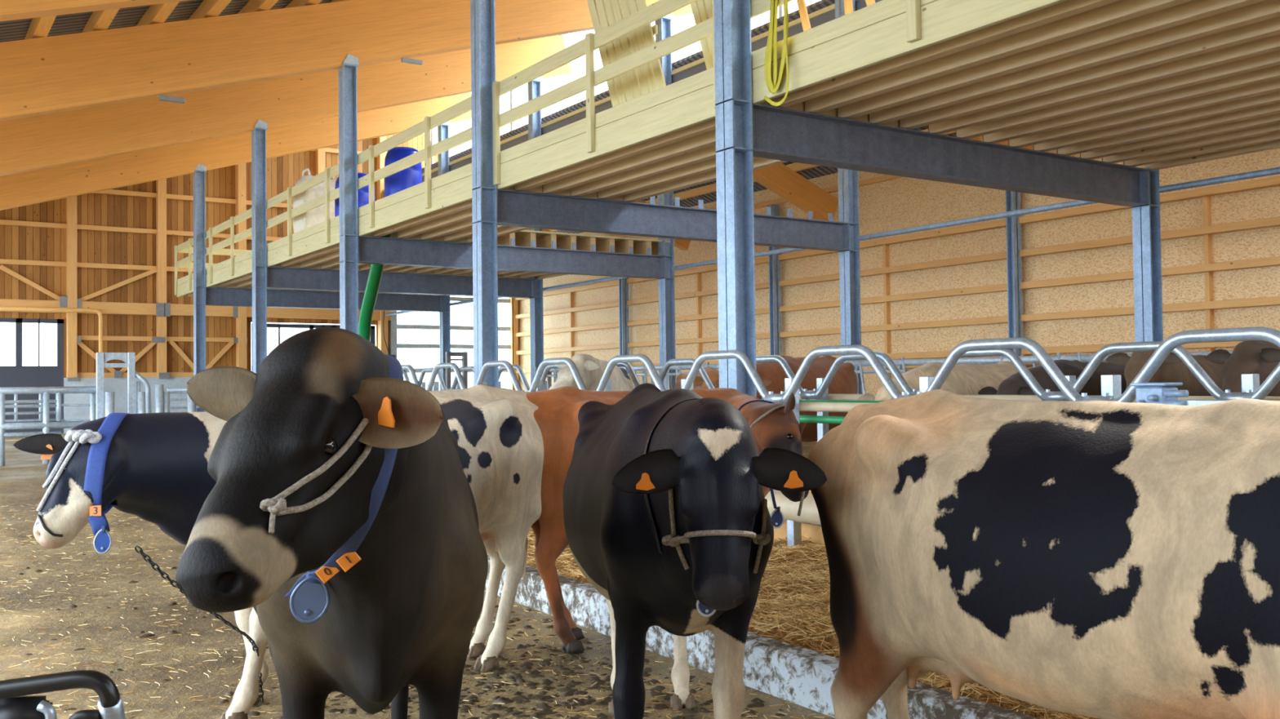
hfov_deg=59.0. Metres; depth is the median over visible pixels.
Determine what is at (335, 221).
board
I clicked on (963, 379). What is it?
cow
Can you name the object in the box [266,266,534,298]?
steel beam
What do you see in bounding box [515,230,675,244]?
floor
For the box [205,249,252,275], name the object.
board
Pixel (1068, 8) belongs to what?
joist
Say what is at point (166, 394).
gate post
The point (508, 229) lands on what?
joist
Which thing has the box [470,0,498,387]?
steel column
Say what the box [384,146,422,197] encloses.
barrel
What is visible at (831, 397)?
rail
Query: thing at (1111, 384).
divider
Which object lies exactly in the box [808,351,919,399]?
divider
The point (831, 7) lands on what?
trim
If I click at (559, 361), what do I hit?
divider
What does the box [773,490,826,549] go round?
board
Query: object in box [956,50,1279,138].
joist
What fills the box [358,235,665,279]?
steel beam
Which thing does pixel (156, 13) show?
purlin
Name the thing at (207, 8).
purlin
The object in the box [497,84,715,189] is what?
fascia board
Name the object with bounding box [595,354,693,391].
divider
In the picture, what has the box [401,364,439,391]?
divider
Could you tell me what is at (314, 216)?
bag
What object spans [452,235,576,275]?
joist
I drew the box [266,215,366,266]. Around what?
fascia board
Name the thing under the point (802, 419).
pipe
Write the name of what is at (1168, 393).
lock
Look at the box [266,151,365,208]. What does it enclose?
guard rail
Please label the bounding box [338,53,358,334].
steel column
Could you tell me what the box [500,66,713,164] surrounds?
board
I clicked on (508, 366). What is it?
divider
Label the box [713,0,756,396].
steel column
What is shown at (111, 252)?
wall
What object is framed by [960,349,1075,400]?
divider
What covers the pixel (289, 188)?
post
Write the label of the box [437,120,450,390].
steel column
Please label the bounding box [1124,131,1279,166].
joist
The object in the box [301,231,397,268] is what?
joist
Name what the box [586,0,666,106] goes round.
board panel
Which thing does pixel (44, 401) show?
gate
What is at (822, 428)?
divider
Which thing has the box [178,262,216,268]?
guard rail
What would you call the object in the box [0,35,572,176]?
roof beam
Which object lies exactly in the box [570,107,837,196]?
joist
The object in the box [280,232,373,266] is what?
joist
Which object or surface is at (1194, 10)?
joist
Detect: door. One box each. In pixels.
[0,318,63,433]
[251,323,375,371]
[388,297,513,373]
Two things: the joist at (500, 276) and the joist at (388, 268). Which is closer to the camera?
the joist at (388, 268)
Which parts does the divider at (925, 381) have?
support post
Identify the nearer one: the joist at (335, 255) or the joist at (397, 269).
the joist at (335, 255)
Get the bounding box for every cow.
[13,384,543,718]
[175,327,488,718]
[526,386,808,655]
[549,354,634,391]
[563,382,826,718]
[673,366,719,390]
[715,355,857,442]
[807,389,1279,718]
[857,360,1018,400]
[977,359,1126,395]
[1105,351,1223,395]
[1205,340,1279,396]
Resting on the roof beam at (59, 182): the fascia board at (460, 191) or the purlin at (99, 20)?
the purlin at (99, 20)
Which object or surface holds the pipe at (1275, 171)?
attached to the steel column at (847, 180)
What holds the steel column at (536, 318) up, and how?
on the floor at (23, 475)
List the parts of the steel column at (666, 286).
cap plate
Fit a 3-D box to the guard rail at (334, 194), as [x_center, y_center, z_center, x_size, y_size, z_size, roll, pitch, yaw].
[-5.341,-2.496,18.305,0.035,0.140,4.992,0,-2,-34]
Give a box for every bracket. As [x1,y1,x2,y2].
[158,94,185,103]
[400,57,422,65]
[560,33,570,37]
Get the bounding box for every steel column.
[193,163,206,412]
[251,119,267,373]
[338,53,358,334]
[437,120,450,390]
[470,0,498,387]
[527,75,543,385]
[654,12,675,390]
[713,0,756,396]
[835,0,862,394]
[1132,167,1163,342]
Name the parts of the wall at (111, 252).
nail plate, timber post, nail plate, nail plate, nail plate, nail plate, nail plate, timber post, nail plate, nail plate, nail plate, nail plate, timber post, timber post, timber post, timber post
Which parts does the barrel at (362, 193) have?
barrel lid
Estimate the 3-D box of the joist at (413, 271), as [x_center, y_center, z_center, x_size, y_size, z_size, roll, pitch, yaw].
[-6.371,-1.687,25.064,0.100,0.240,7.390,0,-2,-34]
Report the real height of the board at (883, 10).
0.140 m
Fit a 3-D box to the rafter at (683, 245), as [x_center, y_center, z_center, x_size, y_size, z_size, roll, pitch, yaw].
[-0.446,-3.452,24.636,3.883,1.941,0.200,0,-2,-34]
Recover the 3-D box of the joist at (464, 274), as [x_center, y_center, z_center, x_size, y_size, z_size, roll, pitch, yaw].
[-5.436,-1.683,25.691,0.100,0.240,7.390,0,-2,-34]
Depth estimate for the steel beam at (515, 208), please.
13.96 m
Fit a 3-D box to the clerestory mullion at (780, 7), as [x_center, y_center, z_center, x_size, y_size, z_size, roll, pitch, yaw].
[2.265,-5.887,18.102,0.060,1.700,0.080,0,-2,-34]
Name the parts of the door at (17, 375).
panel, frame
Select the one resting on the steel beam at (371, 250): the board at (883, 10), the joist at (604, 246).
the joist at (604, 246)
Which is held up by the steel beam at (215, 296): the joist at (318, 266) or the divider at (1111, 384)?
the joist at (318, 266)
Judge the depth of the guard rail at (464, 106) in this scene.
14.53 m
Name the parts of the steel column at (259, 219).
cap plate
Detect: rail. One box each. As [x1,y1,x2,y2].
[177,237,206,252]
[177,247,248,255]
[177,253,193,267]
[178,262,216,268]
[205,208,266,238]
[205,227,252,255]
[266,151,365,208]
[266,176,364,228]
[364,96,471,161]
[364,127,471,186]
[499,0,697,96]
[499,17,712,127]
[751,0,792,18]
[761,394,1279,403]
[799,401,874,412]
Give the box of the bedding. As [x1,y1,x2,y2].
[526,528,1099,718]
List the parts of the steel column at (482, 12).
stiffener plate, stiffener plate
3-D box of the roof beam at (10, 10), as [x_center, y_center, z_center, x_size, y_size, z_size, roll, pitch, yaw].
[-2.800,-4.463,11.822,15.756,5.510,0.220,0,-2,-34]
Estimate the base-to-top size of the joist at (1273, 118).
0.240 m
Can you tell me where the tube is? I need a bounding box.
[764,489,821,526]
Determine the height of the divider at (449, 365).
1.385 m
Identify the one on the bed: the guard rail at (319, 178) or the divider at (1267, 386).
the divider at (1267, 386)
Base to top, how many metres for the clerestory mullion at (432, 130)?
1.700 m
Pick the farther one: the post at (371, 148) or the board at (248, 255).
the board at (248, 255)
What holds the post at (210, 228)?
on the board at (248, 255)
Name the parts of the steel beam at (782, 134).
plate, plate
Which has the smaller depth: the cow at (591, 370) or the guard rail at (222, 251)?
the cow at (591, 370)
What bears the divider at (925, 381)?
on the bedding
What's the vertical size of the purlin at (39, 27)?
0.240 m
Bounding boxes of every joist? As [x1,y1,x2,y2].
[187,263,279,297]
[224,262,301,288]
[241,263,321,288]
[268,265,339,289]
[275,266,360,290]
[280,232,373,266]
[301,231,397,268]
[312,268,398,291]
[320,233,421,269]
[327,270,416,292]
[358,235,444,266]
[358,271,452,293]
[360,237,466,271]
[373,185,514,236]
[377,272,469,293]
[382,265,406,271]
[397,185,542,238]
[398,232,515,272]
[404,275,502,294]
[416,232,536,273]
[420,271,434,274]
[421,188,571,239]
[421,275,519,295]
[434,234,556,275]
[444,191,598,241]
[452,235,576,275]
[466,194,624,243]
[469,236,595,276]
[497,238,614,275]
[502,240,633,278]
[514,101,769,191]
[520,240,651,279]
[535,244,657,279]
[542,101,804,194]
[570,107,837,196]
[598,114,868,199]
[624,120,898,201]
[770,0,1119,107]
[804,0,1192,113]
[837,0,1265,119]
[869,0,1279,124]
[899,16,1279,128]
[928,34,1279,133]
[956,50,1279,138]
[983,65,1279,142]
[1008,78,1279,147]
[1033,90,1279,151]
[1057,102,1279,155]
[1080,112,1279,159]
[1102,122,1279,163]
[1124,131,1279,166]
[1145,140,1279,169]
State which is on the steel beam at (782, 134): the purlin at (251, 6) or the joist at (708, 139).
the joist at (708, 139)
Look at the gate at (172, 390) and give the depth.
18.87 m
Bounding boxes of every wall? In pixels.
[0,133,518,433]
[515,147,1279,442]
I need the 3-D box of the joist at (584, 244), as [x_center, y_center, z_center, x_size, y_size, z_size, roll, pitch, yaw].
[-2.071,-1.848,20.679,0.100,0.240,4.650,0,-2,-34]
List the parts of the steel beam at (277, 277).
plate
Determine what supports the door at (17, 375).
in the wall at (111, 252)
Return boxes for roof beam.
[0,0,190,21]
[0,0,693,121]
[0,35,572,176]
[0,92,471,210]
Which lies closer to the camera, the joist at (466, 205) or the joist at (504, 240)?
the joist at (466, 205)
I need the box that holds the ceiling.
[0,0,955,233]
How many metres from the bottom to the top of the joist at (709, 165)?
0.240 m
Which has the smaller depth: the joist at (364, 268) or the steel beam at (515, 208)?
the steel beam at (515, 208)
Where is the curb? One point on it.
(806, 677)
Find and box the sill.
[383,0,881,197]
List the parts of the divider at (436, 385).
support post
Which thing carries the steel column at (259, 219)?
on the floor at (23, 475)
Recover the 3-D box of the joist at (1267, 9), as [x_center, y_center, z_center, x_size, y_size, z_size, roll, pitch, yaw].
[3.311,-2.227,7.954,0.100,0.240,4.590,0,-2,-34]
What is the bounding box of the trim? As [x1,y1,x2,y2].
[382,0,857,192]
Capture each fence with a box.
[534,364,667,390]
[650,362,719,390]
[843,352,1112,394]
[1077,348,1232,362]
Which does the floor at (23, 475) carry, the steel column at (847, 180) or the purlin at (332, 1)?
the steel column at (847, 180)
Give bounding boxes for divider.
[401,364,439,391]
[402,369,426,389]
[417,367,461,390]
[426,362,486,391]
[450,366,501,389]
[475,360,543,391]
[498,364,546,391]
[528,357,610,392]
[540,364,558,383]
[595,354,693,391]
[616,362,662,386]
[654,358,715,389]
[681,350,801,546]
[755,355,828,441]
[782,344,934,403]
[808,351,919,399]
[925,337,1121,401]
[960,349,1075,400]
[1065,341,1259,400]
[1109,326,1279,403]
[1251,362,1279,399]
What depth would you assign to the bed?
5.41 m
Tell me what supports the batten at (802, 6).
on the floor
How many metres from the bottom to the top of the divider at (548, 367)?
1.384 m
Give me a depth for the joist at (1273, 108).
10.28 m
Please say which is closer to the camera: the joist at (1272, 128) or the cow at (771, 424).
the cow at (771, 424)
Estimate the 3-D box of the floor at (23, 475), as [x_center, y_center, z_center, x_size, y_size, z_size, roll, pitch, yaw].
[-3.623,1.562,10.770,34.000,0.828,46.000,0,-2,-34]
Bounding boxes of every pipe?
[0,306,102,352]
[384,166,1279,316]
[760,399,884,403]
[799,415,845,424]
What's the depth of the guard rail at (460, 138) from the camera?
14.54 m
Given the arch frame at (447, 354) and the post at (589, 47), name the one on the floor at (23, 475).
the arch frame at (447, 354)
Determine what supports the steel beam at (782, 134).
attached to the steel column at (732, 18)
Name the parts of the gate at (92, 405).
gate rail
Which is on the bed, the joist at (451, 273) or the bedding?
the bedding
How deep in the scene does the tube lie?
7.53 m
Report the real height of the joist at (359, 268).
0.240 m
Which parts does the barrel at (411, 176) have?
barrel lid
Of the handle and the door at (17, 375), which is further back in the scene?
the door at (17, 375)
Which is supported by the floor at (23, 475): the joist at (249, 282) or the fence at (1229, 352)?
the fence at (1229, 352)
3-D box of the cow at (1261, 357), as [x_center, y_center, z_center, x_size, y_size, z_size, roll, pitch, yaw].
[4.920,0.605,8.102,2.638,1.480,0.798,0,-2,-32]
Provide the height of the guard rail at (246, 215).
0.150 m
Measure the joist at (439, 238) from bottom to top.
0.240 m
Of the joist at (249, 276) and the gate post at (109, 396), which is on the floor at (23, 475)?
the gate post at (109, 396)
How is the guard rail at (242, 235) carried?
attached to the post at (232, 218)
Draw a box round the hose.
[358,233,391,341]
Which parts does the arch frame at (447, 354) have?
frame post, header plate, frame post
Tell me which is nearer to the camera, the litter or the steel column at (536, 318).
the litter
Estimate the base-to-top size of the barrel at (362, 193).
0.985 m
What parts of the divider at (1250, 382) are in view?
support post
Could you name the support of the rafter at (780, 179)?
attached to the steel column at (666, 286)
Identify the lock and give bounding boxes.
[1129,382,1279,405]
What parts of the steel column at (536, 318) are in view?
cap plate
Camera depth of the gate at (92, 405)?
18.22 m
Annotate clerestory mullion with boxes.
[431,128,434,164]
[510,89,514,131]
[778,4,784,17]
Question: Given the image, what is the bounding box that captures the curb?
[484,555,1039,718]
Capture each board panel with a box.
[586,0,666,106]
[690,0,713,69]
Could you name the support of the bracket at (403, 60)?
attached to the roof beam at (51, 74)
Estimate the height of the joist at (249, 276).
0.240 m
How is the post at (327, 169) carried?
on the board at (335, 221)
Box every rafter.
[524,228,551,231]
[634,200,690,250]
[753,163,838,221]
[955,130,1033,149]
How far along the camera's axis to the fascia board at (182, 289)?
25.85 m
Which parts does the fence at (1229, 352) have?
fence rail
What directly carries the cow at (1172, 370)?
on the bed
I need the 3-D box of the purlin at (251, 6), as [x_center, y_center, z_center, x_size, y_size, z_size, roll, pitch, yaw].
[-2.461,-5.128,11.590,0.150,0.240,37.700,0,-2,-34]
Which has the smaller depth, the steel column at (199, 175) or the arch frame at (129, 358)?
the arch frame at (129, 358)
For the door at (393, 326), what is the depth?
31.67 m
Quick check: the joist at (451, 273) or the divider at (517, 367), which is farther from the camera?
the joist at (451, 273)
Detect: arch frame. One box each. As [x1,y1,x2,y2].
[96,352,151,419]
[444,351,467,389]
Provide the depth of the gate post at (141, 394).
18.26 m
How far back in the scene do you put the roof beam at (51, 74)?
15.54 m
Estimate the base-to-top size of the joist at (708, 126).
0.240 m
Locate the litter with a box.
[0,502,831,718]
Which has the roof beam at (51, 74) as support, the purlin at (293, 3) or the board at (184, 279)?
the purlin at (293, 3)
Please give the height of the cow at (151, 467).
1.385 m
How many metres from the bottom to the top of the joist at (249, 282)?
0.240 m
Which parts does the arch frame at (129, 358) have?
frame post, header plate, frame post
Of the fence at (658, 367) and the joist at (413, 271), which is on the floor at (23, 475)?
the fence at (658, 367)
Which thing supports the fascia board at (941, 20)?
attached to the floor
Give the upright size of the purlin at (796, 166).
0.160 m
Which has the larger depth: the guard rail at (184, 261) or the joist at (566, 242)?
the guard rail at (184, 261)
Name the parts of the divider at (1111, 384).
support post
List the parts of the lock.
rail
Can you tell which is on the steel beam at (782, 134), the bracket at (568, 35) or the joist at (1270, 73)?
the joist at (1270, 73)
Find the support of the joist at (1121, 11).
on the steel beam at (782, 134)
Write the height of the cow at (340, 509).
1.531 m
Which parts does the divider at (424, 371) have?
support post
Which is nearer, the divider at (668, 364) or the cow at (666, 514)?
the cow at (666, 514)
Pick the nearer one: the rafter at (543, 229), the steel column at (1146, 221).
the steel column at (1146, 221)
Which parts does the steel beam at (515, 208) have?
plate, plate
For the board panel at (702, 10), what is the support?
on the floor
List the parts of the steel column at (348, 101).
stiffener plate, cap plate, stiffener plate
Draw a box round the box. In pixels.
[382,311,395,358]
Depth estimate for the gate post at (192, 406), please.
18.67 m
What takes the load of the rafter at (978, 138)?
attached to the steel column at (847, 180)
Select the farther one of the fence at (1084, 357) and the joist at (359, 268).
the joist at (359, 268)
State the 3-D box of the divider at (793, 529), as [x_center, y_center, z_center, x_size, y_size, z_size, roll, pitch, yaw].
[0.673,0.655,8.085,0.205,1.439,1.285,0,-2,-34]
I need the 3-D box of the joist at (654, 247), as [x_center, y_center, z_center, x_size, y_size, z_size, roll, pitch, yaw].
[-0.826,-1.843,21.515,0.100,0.240,4.650,0,-2,-34]
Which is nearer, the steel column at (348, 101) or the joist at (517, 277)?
the steel column at (348, 101)
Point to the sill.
(860, 4)
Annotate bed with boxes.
[526,527,1097,718]
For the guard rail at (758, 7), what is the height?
0.140 m
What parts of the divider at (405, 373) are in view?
support post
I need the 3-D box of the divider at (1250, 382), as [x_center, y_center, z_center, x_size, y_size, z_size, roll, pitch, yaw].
[3.151,0.624,6.906,0.205,1.466,1.285,0,-2,-34]
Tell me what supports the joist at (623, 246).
on the steel beam at (371, 250)
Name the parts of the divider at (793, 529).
support post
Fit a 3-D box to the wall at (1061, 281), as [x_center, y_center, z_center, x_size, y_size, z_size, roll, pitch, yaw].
[6.207,-1.474,18.555,0.420,6.600,35.800,0,-2,-34]
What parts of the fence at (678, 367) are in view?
fence post, fence rail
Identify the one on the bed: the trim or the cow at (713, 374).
the cow at (713, 374)
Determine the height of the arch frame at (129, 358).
1.759 m
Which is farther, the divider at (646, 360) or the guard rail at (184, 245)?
the guard rail at (184, 245)
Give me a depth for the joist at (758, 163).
12.71 m
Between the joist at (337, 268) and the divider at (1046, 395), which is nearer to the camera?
the divider at (1046, 395)
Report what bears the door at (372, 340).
in the wall at (111, 252)
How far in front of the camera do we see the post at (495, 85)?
12.65 m
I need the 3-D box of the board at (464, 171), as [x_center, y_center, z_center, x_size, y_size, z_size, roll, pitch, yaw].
[-2.791,-2.200,14.514,0.035,0.140,4.112,0,-2,-34]
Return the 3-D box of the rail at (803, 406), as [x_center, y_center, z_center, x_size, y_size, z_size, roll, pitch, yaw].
[-0.557,0.384,10.157,0.064,0.153,15.500,0,-2,-34]
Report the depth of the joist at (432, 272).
22.35 m
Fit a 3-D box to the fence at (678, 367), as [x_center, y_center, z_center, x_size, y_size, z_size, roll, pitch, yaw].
[1.440,0.828,16.906,0.138,1.639,4.438,0,-2,-34]
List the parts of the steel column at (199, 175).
cap plate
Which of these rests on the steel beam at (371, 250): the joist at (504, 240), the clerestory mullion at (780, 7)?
the joist at (504, 240)
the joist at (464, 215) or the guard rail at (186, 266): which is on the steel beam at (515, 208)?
the joist at (464, 215)
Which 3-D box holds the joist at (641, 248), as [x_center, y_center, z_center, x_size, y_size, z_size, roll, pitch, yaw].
[-1.137,-1.845,21.306,0.100,0.240,4.650,0,-2,-34]
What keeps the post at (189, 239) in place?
on the board at (184, 279)
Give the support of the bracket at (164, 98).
attached to the roof beam at (51, 74)
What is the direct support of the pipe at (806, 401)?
attached to the divider at (646, 360)
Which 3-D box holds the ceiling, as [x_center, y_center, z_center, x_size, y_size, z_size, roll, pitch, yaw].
[-0.773,-5.242,12.306,20.000,4.820,39.000,0,-2,-34]
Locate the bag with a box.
[292,168,337,233]
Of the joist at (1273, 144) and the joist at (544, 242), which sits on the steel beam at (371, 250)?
the joist at (544, 242)
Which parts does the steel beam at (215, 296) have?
plate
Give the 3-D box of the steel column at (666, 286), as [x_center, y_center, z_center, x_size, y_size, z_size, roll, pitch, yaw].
[0.447,-2.216,19.568,0.320,7.705,0.320,0,-2,-34]
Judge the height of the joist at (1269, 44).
0.240 m
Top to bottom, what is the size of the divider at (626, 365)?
1.398 m
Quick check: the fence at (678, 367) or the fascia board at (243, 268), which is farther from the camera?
the fascia board at (243, 268)
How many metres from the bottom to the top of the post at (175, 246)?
1.160 m
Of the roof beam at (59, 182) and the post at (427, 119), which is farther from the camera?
the roof beam at (59, 182)
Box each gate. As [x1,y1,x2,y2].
[0,386,96,466]
[61,393,96,421]
[166,387,199,408]
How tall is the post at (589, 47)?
1.160 m
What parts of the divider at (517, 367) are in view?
support post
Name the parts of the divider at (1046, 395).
support post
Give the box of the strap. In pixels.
[764,0,788,106]
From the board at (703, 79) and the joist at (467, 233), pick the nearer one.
the board at (703, 79)
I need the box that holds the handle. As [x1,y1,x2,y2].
[0,670,125,718]
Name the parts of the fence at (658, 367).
fence post, fence rail, fence post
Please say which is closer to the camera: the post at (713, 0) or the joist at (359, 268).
the post at (713, 0)
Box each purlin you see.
[24,15,56,39]
[81,8,119,32]
[136,1,179,26]
[188,0,231,19]
[237,0,278,13]
[284,0,321,8]
[330,0,348,2]
[547,128,955,231]
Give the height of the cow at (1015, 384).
1.369 m
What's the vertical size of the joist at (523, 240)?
0.240 m
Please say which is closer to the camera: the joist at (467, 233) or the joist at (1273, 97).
the joist at (1273, 97)
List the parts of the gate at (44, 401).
post, post, rail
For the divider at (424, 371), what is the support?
on the bed
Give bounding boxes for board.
[177,273,193,285]
[177,280,193,297]
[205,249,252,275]
[205,257,252,287]
[266,205,364,251]
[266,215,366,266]
[364,163,471,214]
[364,175,471,234]
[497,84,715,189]
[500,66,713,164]
[751,0,937,70]
[751,0,1067,103]
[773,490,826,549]
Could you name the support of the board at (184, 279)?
on the fascia board at (182, 289)
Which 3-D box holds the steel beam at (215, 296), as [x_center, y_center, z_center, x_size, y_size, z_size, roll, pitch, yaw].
[-7.047,-1.409,25.667,5.440,0.510,0.200,0,-2,-34]
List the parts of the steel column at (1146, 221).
stiffener plate, stiffener plate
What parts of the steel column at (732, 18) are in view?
stiffener plate, stiffener plate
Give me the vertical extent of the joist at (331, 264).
0.240 m
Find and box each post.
[105,391,115,417]
[138,391,145,413]
[155,384,164,413]
[164,391,169,412]
[174,245,177,295]
[187,395,196,412]
[188,238,191,290]
[208,227,212,283]
[230,216,234,275]
[287,186,291,256]
[324,167,329,243]
[368,145,374,227]
[424,115,431,208]
[492,80,500,185]
[585,32,595,153]
[712,0,715,108]
[905,0,920,43]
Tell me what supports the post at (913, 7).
on the board at (883, 10)
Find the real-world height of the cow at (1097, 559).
1.419 m
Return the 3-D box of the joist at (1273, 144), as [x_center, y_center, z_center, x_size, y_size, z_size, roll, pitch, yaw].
[6.736,-2.214,10.253,0.100,0.240,4.590,0,-2,-34]
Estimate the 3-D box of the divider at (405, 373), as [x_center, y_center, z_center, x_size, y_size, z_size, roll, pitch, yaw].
[-3.515,0.804,16.835,0.205,1.329,1.285,0,-2,-34]
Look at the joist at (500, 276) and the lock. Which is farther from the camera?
the joist at (500, 276)
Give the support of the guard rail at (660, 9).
attached to the post at (589, 47)
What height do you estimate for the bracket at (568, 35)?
0.060 m
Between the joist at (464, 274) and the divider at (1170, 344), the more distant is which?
the joist at (464, 274)
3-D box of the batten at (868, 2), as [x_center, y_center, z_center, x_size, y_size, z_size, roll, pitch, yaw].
[1.608,-3.191,8.595,0.534,1.715,0.069,-1,-1,5]
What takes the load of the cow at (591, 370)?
on the bed
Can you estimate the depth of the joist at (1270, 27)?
8.36 m
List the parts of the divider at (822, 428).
support post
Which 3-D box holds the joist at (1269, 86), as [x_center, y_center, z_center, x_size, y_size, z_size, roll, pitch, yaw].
[4.868,-2.221,8.999,0.100,0.240,4.590,0,-2,-34]
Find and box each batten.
[796,0,811,31]
[844,0,853,14]
[865,0,875,6]
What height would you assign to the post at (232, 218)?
1.160 m
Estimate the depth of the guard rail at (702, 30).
10.63 m
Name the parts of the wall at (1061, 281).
wall post, wall rail, wall post, wall rail, wall rail, wall rail, wall rail, wall rail, wall rail, wall post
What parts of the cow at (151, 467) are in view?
lead chain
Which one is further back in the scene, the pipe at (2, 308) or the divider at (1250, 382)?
the pipe at (2, 308)
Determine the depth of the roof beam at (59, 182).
24.00 m
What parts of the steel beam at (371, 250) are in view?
plate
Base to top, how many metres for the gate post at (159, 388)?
1.232 m
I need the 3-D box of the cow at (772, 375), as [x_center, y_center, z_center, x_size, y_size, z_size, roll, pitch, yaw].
[1.489,0.662,11.009,0.798,1.446,2.633,-2,-2,34]
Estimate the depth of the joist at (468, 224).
16.14 m
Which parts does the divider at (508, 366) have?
support post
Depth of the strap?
8.68 m
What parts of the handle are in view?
latch arm, latch arm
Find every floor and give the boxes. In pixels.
[0,433,835,718]
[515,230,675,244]
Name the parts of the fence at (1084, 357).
fence rail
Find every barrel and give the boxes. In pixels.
[334,172,374,217]
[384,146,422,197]
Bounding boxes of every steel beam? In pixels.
[205,287,442,311]
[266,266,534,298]
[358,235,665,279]
[497,188,848,251]
[751,101,1149,207]
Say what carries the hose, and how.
hanging from the floor at (539, 233)
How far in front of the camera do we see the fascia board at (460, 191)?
14.53 m
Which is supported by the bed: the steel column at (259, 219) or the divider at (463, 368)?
the divider at (463, 368)
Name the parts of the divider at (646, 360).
support post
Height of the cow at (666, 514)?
1.414 m
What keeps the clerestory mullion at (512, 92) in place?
attached to the ceiling
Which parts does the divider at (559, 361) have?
support post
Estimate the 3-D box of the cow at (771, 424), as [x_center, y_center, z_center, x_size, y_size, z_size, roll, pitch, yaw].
[0.163,0.823,6.168,1.677,1.368,1.466,-1,-1,14]
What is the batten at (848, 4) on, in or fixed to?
on the floor
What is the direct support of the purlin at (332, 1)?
on the roof beam
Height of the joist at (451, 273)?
0.240 m

